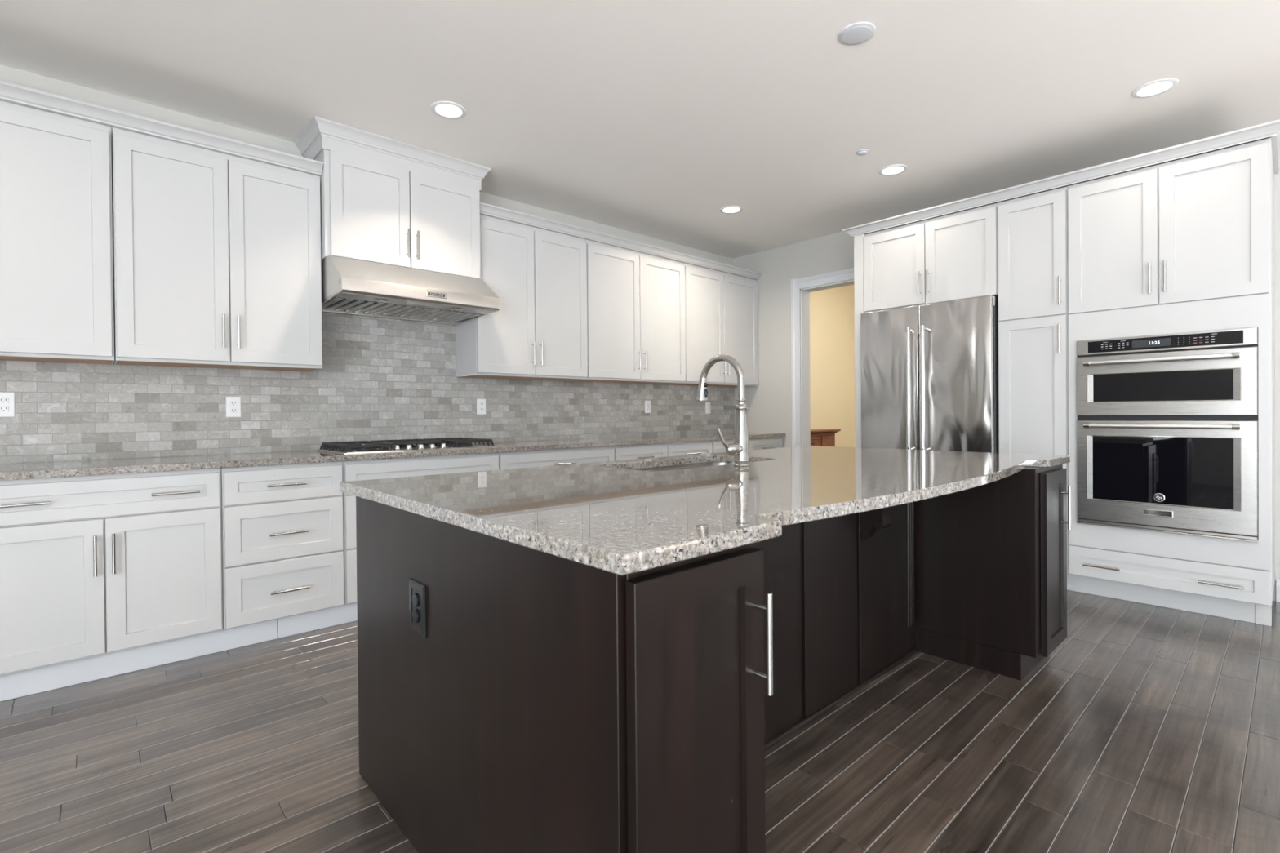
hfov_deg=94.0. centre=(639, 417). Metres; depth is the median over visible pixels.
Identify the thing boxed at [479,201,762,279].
crown molding
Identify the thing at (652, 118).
ceiling
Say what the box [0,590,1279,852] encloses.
floor
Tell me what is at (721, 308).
upper cabinet
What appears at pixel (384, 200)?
upper cabinet
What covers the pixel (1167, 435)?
wall oven
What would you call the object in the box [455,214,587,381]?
upper cabinet
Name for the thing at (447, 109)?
recessed light
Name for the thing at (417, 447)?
steel tray
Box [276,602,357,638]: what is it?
board
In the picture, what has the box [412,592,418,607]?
receptacle
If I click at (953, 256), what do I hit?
tall cabinet
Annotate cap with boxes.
[855,149,869,155]
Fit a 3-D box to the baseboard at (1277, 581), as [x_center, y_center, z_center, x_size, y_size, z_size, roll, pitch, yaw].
[5.051,1.004,1.984,0.016,0.130,4.020,-1,1,-42]
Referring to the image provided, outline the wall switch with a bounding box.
[705,402,710,413]
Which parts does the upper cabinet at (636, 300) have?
door, panel, handle, handle, door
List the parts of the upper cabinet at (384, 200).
door, crown, handle, handle, door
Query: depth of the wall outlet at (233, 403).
3.37 m
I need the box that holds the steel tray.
[317,444,497,454]
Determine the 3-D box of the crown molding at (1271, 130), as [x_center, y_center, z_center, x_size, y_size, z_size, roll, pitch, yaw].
[2.647,-1.432,4.021,0.766,0.058,2.354,-1,1,-42]
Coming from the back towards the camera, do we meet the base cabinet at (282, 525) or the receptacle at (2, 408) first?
the base cabinet at (282, 525)
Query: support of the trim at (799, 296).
attached to the wall at (768, 402)
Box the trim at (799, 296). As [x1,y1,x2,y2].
[790,266,853,447]
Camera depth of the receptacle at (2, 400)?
2.77 m
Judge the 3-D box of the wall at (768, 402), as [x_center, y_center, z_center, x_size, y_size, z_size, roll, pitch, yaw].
[3.855,-0.316,3.385,0.135,2.770,8.300,-1,1,-42]
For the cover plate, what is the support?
attached to the ceiling
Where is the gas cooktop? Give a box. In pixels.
[317,437,497,454]
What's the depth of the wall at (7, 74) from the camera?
3.33 m
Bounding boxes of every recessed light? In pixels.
[431,101,466,119]
[720,205,742,213]
[878,164,907,175]
[1131,78,1178,97]
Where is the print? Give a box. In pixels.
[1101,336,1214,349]
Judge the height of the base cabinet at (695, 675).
0.882 m
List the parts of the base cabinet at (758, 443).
drawer, drawer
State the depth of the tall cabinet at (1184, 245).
3.24 m
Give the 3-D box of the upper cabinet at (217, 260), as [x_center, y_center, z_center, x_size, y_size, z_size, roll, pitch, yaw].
[-2.231,-0.820,3.200,0.890,1.096,0.369,-1,1,-42]
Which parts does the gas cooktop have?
burner, knob, burner, knob, knob, knob, knob, burner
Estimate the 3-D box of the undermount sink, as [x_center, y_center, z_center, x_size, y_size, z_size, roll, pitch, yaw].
[0.223,0.320,2.557,0.860,0.192,0.435,-1,1,-42]
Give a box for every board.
[0,618,277,702]
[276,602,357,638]
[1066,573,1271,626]
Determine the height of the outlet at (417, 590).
0.128 m
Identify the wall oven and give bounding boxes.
[1076,327,1258,542]
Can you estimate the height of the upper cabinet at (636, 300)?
1.096 m
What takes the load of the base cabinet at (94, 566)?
on the floor
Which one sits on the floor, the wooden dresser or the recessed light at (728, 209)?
the wooden dresser
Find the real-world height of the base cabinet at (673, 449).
0.774 m
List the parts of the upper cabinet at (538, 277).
door, panel, handle, handle, door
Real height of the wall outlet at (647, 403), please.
0.117 m
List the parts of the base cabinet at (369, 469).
drawer, drawer, drawer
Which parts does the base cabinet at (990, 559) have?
door, handle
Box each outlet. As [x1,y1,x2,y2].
[0,391,15,417]
[225,396,240,417]
[408,577,426,638]
[476,398,485,414]
[644,400,650,413]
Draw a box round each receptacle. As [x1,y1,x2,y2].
[0,397,8,403]
[0,405,8,412]
[230,400,236,405]
[230,408,237,413]
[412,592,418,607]
[412,608,419,622]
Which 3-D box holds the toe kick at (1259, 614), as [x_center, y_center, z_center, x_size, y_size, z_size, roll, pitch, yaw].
[2.852,1.014,3.534,0.044,0.125,1.220,-1,1,-42]
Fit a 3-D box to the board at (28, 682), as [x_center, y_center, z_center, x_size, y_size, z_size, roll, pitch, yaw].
[-2.406,1.075,2.507,1.534,0.107,0.018,-1,1,-42]
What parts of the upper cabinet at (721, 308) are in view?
door, panel, handle, door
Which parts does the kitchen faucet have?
spout, lever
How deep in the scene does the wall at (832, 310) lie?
8.36 m
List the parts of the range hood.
underside frame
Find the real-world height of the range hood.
0.258 m
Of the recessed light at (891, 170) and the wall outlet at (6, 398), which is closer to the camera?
the wall outlet at (6, 398)
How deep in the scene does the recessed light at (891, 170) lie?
4.06 m
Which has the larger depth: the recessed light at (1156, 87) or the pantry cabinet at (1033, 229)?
the pantry cabinet at (1033, 229)
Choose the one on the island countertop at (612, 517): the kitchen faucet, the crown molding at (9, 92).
the kitchen faucet
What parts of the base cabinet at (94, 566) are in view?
handle, door, handle, drawer, handle, door, handle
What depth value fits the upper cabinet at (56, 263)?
2.67 m
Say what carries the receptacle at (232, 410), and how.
attached to the wall outlet at (233, 403)
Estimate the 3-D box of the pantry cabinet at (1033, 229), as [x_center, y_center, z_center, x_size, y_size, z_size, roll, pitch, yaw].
[2.708,-0.227,3.980,0.756,2.352,0.379,-1,1,-42]
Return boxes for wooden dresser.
[810,428,840,446]
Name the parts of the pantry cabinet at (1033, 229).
door, door, handle, handle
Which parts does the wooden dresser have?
drawer, drawer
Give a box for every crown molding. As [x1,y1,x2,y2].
[0,80,323,176]
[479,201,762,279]
[842,119,1279,237]
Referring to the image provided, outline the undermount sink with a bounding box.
[633,462,734,471]
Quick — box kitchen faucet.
[694,354,749,466]
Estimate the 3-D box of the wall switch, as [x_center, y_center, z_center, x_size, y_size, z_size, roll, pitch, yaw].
[0.698,-0.094,6.102,0.071,0.117,0.010,-1,1,-42]
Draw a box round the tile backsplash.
[0,311,734,464]
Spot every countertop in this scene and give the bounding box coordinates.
[0,431,786,480]
[340,445,1070,575]
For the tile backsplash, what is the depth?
3.72 m
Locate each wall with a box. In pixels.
[0,64,733,464]
[733,137,1279,600]
[809,284,855,447]
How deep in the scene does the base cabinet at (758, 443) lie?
5.66 m
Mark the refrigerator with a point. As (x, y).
(930, 371)
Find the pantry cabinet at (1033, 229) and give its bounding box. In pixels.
[997,186,1069,573]
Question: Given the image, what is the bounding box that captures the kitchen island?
[355,496,916,852]
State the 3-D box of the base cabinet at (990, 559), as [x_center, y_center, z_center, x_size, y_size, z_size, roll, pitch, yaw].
[1.629,0.651,2.737,0.427,0.882,0.553,-1,1,-42]
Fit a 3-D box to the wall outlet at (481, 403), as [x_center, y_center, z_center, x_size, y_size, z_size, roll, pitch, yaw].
[-1.167,-0.078,4.400,0.071,0.117,0.009,-1,1,-42]
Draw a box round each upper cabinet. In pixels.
[0,100,115,364]
[111,127,322,371]
[294,115,491,279]
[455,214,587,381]
[567,239,685,384]
[669,262,758,386]
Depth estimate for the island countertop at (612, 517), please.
1.56 m
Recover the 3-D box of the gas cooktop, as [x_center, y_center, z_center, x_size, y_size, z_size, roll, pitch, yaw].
[-1.427,0.172,3.701,0.910,0.052,0.520,-1,1,-42]
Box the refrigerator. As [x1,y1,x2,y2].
[860,295,999,453]
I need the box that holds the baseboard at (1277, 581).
[1275,578,1279,602]
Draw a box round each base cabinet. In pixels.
[0,468,222,676]
[221,461,344,630]
[342,453,498,604]
[497,446,614,469]
[613,440,712,460]
[624,542,773,852]
[711,436,782,453]
[914,464,1071,680]
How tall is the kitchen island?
0.882 m
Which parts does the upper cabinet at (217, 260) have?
door, panel, handle, handle, door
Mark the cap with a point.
(862, 152)
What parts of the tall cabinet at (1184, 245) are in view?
handle, door, handle, handle, drawer, door, handle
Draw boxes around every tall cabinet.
[853,203,998,447]
[1067,137,1275,606]
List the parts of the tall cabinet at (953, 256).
door, handle, handle, door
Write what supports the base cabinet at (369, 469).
on the floor
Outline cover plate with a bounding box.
[838,22,875,44]
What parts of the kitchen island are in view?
panel, panel, panel, shoe molding, panel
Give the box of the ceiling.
[0,0,1279,258]
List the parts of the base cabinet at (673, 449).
drawer, handle, drawer, handle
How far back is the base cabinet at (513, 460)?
4.10 m
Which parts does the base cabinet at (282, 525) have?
drawer, drawer, drawer, handle, handle, handle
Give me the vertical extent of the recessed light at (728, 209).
0.006 m
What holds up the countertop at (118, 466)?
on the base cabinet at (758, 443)
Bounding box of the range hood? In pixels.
[321,254,499,324]
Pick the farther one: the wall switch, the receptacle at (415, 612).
the wall switch
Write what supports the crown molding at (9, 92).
attached to the upper cabinet at (56, 263)

